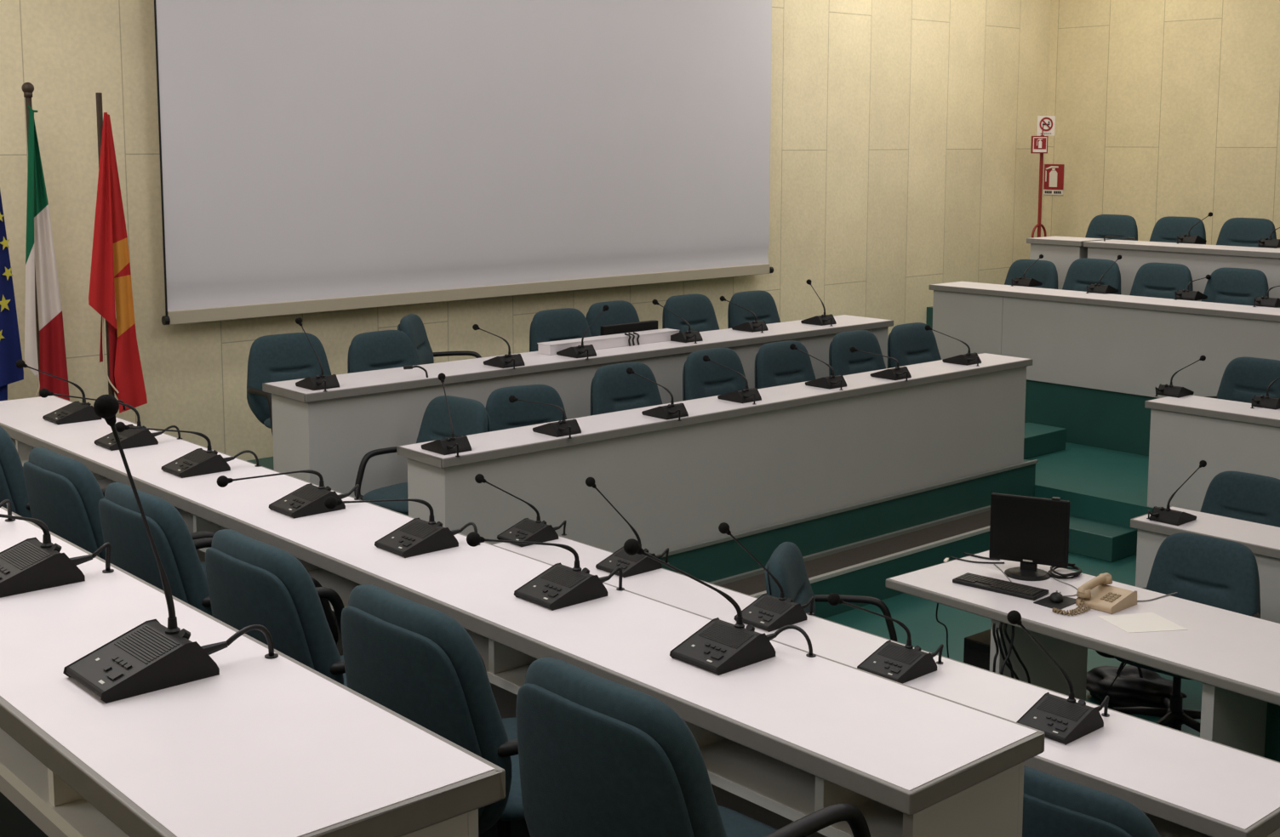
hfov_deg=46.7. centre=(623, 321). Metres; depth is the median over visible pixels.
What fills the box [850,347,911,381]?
microphone unit
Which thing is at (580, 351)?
microphone unit
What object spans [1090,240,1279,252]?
countertop
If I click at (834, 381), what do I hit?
microphone unit
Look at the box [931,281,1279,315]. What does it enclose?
countertop
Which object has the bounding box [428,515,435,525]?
socket
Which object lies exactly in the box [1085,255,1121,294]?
microphone unit
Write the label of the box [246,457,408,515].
platform
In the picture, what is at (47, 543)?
socket
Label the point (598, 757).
office chair
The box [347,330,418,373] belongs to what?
office chair
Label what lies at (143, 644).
speaker grille
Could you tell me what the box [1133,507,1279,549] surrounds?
countertop
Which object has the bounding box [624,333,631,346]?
hanging cable
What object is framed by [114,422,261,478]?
microphone unit
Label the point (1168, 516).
microphone unit
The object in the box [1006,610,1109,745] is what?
microphone unit
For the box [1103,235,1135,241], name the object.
cable
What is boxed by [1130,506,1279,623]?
desk
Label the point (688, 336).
microphone unit
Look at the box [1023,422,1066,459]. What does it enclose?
block
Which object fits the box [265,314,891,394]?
countertop
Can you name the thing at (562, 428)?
microphone unit
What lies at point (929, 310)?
platform
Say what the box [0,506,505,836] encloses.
desk
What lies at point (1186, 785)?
desk
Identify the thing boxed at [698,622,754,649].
speaker grille
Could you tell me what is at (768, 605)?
speaker grille
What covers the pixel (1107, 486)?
platform
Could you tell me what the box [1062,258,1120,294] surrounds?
office chair
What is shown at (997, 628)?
cable
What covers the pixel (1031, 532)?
monitor
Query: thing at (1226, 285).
office chair
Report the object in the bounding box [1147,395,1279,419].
countertop
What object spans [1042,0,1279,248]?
wall
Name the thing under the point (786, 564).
office chair
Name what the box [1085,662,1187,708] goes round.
bag
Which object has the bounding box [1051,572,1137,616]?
telephone
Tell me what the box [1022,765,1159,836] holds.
office chair
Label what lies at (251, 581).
office chair
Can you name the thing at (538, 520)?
socket
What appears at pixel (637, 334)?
hanging cable
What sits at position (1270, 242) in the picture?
microphone unit
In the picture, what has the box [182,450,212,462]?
speaker grille
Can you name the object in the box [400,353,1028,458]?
countertop
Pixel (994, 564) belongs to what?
cable
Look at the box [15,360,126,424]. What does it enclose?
microphone unit
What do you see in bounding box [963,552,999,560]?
cable
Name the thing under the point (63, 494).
office chair
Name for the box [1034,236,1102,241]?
countertop
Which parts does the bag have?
handle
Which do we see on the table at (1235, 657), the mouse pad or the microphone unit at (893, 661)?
the mouse pad
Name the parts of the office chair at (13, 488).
backrest, armrest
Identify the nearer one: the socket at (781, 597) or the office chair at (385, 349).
the socket at (781, 597)
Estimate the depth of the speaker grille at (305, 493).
5.12 m
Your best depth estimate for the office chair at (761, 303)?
11.59 m
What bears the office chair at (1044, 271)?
on the platform at (1106, 420)
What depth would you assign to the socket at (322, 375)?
8.21 m
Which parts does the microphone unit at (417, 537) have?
knob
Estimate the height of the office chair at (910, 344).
0.937 m
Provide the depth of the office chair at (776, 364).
9.90 m
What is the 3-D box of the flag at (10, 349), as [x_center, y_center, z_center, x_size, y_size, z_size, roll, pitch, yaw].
[-3.476,-0.077,8.238,0.337,2.370,0.366,-1,7,-4]
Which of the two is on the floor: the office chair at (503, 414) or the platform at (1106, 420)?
the platform at (1106, 420)
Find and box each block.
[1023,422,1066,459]
[1068,515,1137,562]
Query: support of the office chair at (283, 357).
on the platform at (265, 462)
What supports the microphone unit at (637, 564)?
on the desk at (1186, 785)
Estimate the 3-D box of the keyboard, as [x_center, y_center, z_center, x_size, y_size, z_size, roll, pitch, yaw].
[1.717,1.206,6.778,0.411,0.023,0.145,6,9,42]
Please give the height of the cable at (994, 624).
0.689 m
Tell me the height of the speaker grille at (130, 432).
0.022 m
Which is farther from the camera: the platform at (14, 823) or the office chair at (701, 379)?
the office chair at (701, 379)
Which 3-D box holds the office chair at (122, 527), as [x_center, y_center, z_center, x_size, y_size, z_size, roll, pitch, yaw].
[-1.265,0.957,4.677,0.648,0.968,0.645,-6,9,-40]
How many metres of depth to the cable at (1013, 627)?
6.42 m
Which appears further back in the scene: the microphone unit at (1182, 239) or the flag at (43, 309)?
the microphone unit at (1182, 239)
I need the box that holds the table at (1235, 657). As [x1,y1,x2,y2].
[885,550,1279,762]
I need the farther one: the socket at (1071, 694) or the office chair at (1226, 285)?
the office chair at (1226, 285)
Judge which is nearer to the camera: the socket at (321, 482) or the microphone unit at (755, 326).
the socket at (321, 482)
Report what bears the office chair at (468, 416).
on the platform at (711, 563)
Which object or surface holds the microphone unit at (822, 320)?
on the desk at (329, 433)
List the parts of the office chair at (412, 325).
backrest, armrest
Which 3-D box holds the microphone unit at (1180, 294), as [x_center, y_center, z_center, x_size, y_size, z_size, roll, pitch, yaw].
[4.538,-0.273,11.783,0.466,0.178,0.160,-6,9,-41]
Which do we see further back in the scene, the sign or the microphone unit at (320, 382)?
the sign
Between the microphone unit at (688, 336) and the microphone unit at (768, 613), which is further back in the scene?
the microphone unit at (688, 336)
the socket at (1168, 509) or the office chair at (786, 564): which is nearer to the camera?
the office chair at (786, 564)
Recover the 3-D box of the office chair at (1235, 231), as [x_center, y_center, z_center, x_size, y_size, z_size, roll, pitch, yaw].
[5.270,-0.410,12.825,0.648,0.953,0.645,-6,9,-38]
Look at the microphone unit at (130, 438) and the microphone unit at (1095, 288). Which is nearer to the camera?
the microphone unit at (130, 438)
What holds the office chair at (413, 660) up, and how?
on the platform
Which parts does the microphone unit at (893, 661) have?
knob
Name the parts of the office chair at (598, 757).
backrest, seat, armrest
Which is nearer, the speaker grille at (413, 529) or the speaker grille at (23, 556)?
the speaker grille at (23, 556)
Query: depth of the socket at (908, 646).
4.78 m
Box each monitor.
[600,320,658,336]
[988,492,1070,581]
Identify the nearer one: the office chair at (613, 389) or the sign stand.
the office chair at (613, 389)
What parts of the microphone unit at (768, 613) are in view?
knob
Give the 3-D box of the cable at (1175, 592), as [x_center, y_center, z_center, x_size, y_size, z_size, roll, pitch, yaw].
[2.386,1.232,6.630,0.264,0.006,0.026,-4,8,-28]
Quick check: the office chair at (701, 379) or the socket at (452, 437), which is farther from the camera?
the office chair at (701, 379)
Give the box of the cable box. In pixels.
[537,328,679,355]
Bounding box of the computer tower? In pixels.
[963,629,990,671]
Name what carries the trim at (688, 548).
attached to the platform at (711, 563)
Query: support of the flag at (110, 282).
on the platform at (265, 462)
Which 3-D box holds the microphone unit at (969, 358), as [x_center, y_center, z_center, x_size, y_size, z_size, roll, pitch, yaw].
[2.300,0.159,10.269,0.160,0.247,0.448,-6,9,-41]
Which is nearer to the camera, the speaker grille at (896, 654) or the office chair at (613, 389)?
the speaker grille at (896, 654)
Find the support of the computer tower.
on the floor
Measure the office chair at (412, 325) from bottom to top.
0.940 m
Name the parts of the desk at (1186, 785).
panel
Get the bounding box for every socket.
[40,533,53,548]
[80,399,86,405]
[136,422,142,428]
[165,617,180,634]
[205,445,212,452]
[318,480,325,489]
[320,371,325,377]
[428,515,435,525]
[450,433,455,439]
[535,516,541,523]
[572,560,581,571]
[670,400,674,406]
[734,617,744,628]
[778,592,785,600]
[904,640,913,649]
[1067,691,1075,702]
[1165,505,1171,511]
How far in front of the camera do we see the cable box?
9.83 m
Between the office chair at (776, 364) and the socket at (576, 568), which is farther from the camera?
the office chair at (776, 364)
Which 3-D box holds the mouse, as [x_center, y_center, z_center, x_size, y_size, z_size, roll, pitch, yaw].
[1.919,1.218,6.587,0.060,0.037,0.096,2,7,19]
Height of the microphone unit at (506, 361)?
0.237 m
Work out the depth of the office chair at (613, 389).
8.97 m
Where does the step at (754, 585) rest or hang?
on the step at (870, 581)
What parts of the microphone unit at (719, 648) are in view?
knob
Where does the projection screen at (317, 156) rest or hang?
attached to the wall at (902, 162)
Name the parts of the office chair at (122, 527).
backrest, armrest, armrest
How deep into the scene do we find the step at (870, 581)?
9.00 m
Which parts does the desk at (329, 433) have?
panel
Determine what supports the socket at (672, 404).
attached to the microphone unit at (671, 411)
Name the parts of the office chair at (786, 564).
backrest, armrest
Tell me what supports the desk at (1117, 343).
on the platform at (1106, 420)
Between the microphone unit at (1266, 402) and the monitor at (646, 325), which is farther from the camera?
the monitor at (646, 325)
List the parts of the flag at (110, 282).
tie cord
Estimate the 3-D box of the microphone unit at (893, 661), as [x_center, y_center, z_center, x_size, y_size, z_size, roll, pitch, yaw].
[0.838,0.979,4.712,0.453,0.303,0.160,-6,9,-41]
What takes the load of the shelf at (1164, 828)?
attached to the desk at (1186, 785)
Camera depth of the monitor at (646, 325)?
10.11 m
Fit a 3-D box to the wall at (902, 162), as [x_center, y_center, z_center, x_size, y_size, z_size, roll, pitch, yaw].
[-1.533,-1.115,10.559,16.150,5.400,0.150,-6,9,-41]
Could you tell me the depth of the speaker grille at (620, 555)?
5.88 m
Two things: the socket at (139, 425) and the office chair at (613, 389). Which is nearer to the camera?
the socket at (139, 425)
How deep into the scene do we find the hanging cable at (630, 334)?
9.92 m
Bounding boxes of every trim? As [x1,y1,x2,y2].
[654,459,1038,558]
[709,505,990,586]
[750,525,989,598]
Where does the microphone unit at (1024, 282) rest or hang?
on the desk at (1117, 343)
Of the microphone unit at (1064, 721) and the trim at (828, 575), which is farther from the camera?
the trim at (828, 575)
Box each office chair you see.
[0,426,105,518]
[22,447,215,577]
[98,482,337,645]
[205,529,347,686]
[246,332,331,434]
[340,584,525,836]
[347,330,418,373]
[354,395,491,514]
[397,314,481,365]
[485,384,566,431]
[516,657,871,836]
[529,308,591,352]
[585,300,639,337]
[590,361,662,415]
[662,293,719,332]
[682,348,748,400]
[727,290,780,328]
[754,340,816,388]
[764,542,897,642]
[828,330,885,377]
[887,322,941,368]
[1004,259,1058,289]
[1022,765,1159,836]
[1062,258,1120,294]
[1085,214,1137,240]
[1095,532,1260,732]
[1129,262,1193,301]
[1149,216,1205,244]
[1200,267,1268,306]
[1200,471,1279,527]
[1203,356,1279,403]
[1216,217,1276,248]
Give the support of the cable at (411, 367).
on the desk at (329, 433)
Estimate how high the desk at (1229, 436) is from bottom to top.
0.717 m
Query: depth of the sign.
15.64 m
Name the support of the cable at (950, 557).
on the table at (1235, 657)
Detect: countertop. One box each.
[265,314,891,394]
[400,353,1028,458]
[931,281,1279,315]
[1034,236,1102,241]
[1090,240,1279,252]
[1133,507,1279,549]
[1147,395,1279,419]
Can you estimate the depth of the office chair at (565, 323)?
10.30 m
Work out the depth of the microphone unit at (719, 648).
3.62 m
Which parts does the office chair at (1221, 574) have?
armrest, seat, backrest, armrest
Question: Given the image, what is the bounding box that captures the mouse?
[1049,590,1062,603]
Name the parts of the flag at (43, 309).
tie cord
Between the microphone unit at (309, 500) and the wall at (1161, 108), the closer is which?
the microphone unit at (309, 500)
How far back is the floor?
8.59 m
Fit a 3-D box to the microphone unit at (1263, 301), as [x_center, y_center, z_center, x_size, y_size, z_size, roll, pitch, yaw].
[4.939,-0.216,11.272,0.459,0.188,0.160,-6,9,-41]
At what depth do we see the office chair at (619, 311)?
10.93 m
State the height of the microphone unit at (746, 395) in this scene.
0.242 m
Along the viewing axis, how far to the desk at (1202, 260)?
12.45 m
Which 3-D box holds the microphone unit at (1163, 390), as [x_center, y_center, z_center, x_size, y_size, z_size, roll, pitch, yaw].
[3.796,0.369,10.143,0.449,0.256,0.160,-6,9,-41]
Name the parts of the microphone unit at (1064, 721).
knob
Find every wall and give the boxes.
[0,0,1050,461]
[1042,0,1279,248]
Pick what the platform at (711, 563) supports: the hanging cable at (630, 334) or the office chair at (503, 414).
the office chair at (503, 414)
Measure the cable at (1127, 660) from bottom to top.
0.690 m
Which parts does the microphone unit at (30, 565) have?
knob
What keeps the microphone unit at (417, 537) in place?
on the desk at (785, 738)
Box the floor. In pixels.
[823,553,1202,737]
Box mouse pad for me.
[1033,596,1076,610]
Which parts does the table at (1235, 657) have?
leg panel, leg panel, modesty panel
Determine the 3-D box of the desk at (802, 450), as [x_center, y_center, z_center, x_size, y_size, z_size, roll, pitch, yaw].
[0.866,0.812,8.980,5.002,0.745,0.405,-6,9,-41]
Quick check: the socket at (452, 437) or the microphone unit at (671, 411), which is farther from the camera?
the microphone unit at (671, 411)
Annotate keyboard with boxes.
[952,572,1048,600]
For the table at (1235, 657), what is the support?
on the floor
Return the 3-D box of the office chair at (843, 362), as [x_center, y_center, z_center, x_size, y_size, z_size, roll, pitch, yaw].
[1.793,0.555,10.312,0.645,0.935,0.648,-6,9,-39]
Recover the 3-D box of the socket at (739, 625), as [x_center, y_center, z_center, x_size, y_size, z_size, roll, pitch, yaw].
[0.287,0.747,3.686,0.025,0.030,0.026,-6,9,-41]
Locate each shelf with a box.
[0,728,129,836]
[1145,813,1211,836]
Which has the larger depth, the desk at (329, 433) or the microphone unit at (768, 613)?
the desk at (329, 433)
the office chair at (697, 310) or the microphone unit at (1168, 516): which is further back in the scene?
the office chair at (697, 310)
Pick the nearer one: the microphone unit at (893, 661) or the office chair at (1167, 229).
the microphone unit at (893, 661)
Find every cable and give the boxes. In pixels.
[403,365,428,377]
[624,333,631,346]
[628,332,634,345]
[633,331,639,345]
[935,603,948,658]
[949,556,1004,564]
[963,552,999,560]
[992,622,999,673]
[994,564,1011,582]
[995,627,1019,680]
[999,622,1013,678]
[1000,625,1014,674]
[1003,623,1030,684]
[1043,570,1077,596]
[1047,563,1081,579]
[1099,660,1128,705]
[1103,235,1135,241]
[1137,592,1177,601]
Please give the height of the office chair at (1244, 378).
0.950 m
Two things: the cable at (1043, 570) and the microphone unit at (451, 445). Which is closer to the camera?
the cable at (1043, 570)
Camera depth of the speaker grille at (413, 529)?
4.65 m
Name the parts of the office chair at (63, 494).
backrest, armrest, seat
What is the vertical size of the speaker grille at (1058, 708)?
0.022 m
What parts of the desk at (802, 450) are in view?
panel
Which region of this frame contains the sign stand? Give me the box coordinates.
[1030,115,1055,238]
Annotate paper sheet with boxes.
[1097,612,1187,633]
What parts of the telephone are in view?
coiled cord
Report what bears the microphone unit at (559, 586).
on the desk at (785, 738)
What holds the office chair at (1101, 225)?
on the platform at (929, 310)
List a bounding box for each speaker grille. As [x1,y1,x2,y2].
[0,542,50,570]
[62,402,85,412]
[114,625,179,664]
[117,426,141,437]
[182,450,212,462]
[292,485,326,501]
[400,520,439,538]
[514,520,544,533]
[540,566,587,588]
[614,548,645,562]
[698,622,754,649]
[753,596,792,614]
[877,643,921,664]
[1036,696,1088,721]
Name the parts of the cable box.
lid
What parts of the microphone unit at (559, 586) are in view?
knob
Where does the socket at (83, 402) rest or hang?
attached to the microphone unit at (76, 412)
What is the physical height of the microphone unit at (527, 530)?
0.324 m
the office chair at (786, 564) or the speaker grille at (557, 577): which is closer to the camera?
the speaker grille at (557, 577)
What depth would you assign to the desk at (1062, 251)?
13.38 m
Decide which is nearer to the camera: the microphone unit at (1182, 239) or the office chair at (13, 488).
the office chair at (13, 488)
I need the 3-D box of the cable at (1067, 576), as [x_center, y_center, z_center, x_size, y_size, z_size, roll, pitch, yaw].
[2.071,1.174,6.989,0.197,0.036,0.150,-6,9,-41]
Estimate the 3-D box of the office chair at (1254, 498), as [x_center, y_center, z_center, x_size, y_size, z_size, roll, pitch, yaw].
[3.375,1.331,8.289,0.648,0.892,0.645,-6,9,-38]
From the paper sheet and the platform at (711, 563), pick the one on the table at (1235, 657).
the paper sheet
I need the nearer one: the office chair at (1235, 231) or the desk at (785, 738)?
the desk at (785, 738)
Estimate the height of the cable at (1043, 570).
0.005 m
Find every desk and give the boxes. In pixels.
[0,395,1045,836]
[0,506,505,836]
[262,314,893,497]
[396,353,1032,554]
[493,535,1279,836]
[928,281,1279,398]
[1026,236,1110,290]
[1083,239,1279,308]
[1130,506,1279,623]
[1144,394,1279,511]
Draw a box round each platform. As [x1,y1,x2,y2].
[0,792,48,836]
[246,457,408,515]
[659,459,1035,582]
[925,306,932,329]
[1024,379,1158,456]
[1026,442,1153,552]
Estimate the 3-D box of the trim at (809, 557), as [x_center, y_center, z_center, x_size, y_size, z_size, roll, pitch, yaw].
[0.911,1.453,8.805,4.740,0.025,0.028,-6,9,-41]
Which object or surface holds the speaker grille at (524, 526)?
attached to the microphone unit at (527, 530)
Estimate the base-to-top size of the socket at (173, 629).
0.030 m
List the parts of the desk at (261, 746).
panel, panel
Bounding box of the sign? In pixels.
[1043,164,1064,194]
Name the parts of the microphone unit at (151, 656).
knob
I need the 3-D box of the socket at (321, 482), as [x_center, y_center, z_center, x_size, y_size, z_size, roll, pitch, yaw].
[-1.050,0.568,5.155,0.025,0.030,0.026,-6,9,-41]
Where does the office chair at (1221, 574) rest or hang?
on the floor
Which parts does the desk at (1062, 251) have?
panel, panel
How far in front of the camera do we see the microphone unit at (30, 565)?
3.07 m
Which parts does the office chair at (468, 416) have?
armrest, seat, backrest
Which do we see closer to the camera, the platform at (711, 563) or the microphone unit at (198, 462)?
the microphone unit at (198, 462)
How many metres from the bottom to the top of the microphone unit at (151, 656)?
0.514 m
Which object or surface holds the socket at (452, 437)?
attached to the microphone unit at (451, 445)
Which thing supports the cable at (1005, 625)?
hanging from the table at (1235, 657)
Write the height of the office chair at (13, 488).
0.990 m
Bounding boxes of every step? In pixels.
[719,510,990,595]
[810,531,989,618]
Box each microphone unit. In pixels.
[0,499,15,521]
[0,514,114,598]
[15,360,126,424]
[39,388,182,451]
[62,394,278,703]
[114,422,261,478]
[216,469,360,519]
[295,317,339,391]
[324,496,479,558]
[420,372,471,457]
[466,531,624,611]
[472,324,524,369]
[474,474,566,547]
[508,395,581,439]
[556,305,608,359]
[585,477,669,577]
[623,538,816,675]
[626,367,688,421]
[651,299,702,343]
[702,355,761,405]
[718,522,814,632]
[720,296,768,332]
[789,343,846,390]
[800,279,836,326]
[828,593,943,684]
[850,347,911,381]
[924,325,981,366]
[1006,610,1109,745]
[1011,254,1043,286]
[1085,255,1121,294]
[1146,460,1206,525]
[1154,355,1205,398]
[1174,274,1211,301]
[1177,211,1212,244]
[1250,377,1279,410]
[1252,285,1279,308]
[1257,227,1279,247]
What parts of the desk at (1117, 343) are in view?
panel, panel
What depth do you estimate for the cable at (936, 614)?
6.87 m
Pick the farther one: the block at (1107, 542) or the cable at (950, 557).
the block at (1107, 542)
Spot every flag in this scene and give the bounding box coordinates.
[0,190,23,400]
[21,82,69,400]
[88,92,147,413]
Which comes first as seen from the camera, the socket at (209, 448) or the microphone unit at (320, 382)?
the socket at (209, 448)
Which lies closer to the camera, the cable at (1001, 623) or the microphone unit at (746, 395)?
the cable at (1001, 623)
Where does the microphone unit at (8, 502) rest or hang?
on the desk at (261, 746)
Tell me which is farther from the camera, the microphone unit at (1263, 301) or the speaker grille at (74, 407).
the microphone unit at (1263, 301)
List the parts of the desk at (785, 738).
panel, panel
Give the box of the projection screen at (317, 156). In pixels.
[154,0,773,325]
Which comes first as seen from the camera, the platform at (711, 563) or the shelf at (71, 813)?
the shelf at (71, 813)
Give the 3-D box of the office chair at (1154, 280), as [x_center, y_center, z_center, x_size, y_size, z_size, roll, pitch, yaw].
[4.281,0.014,12.133,0.648,0.959,0.645,-6,9,-38]

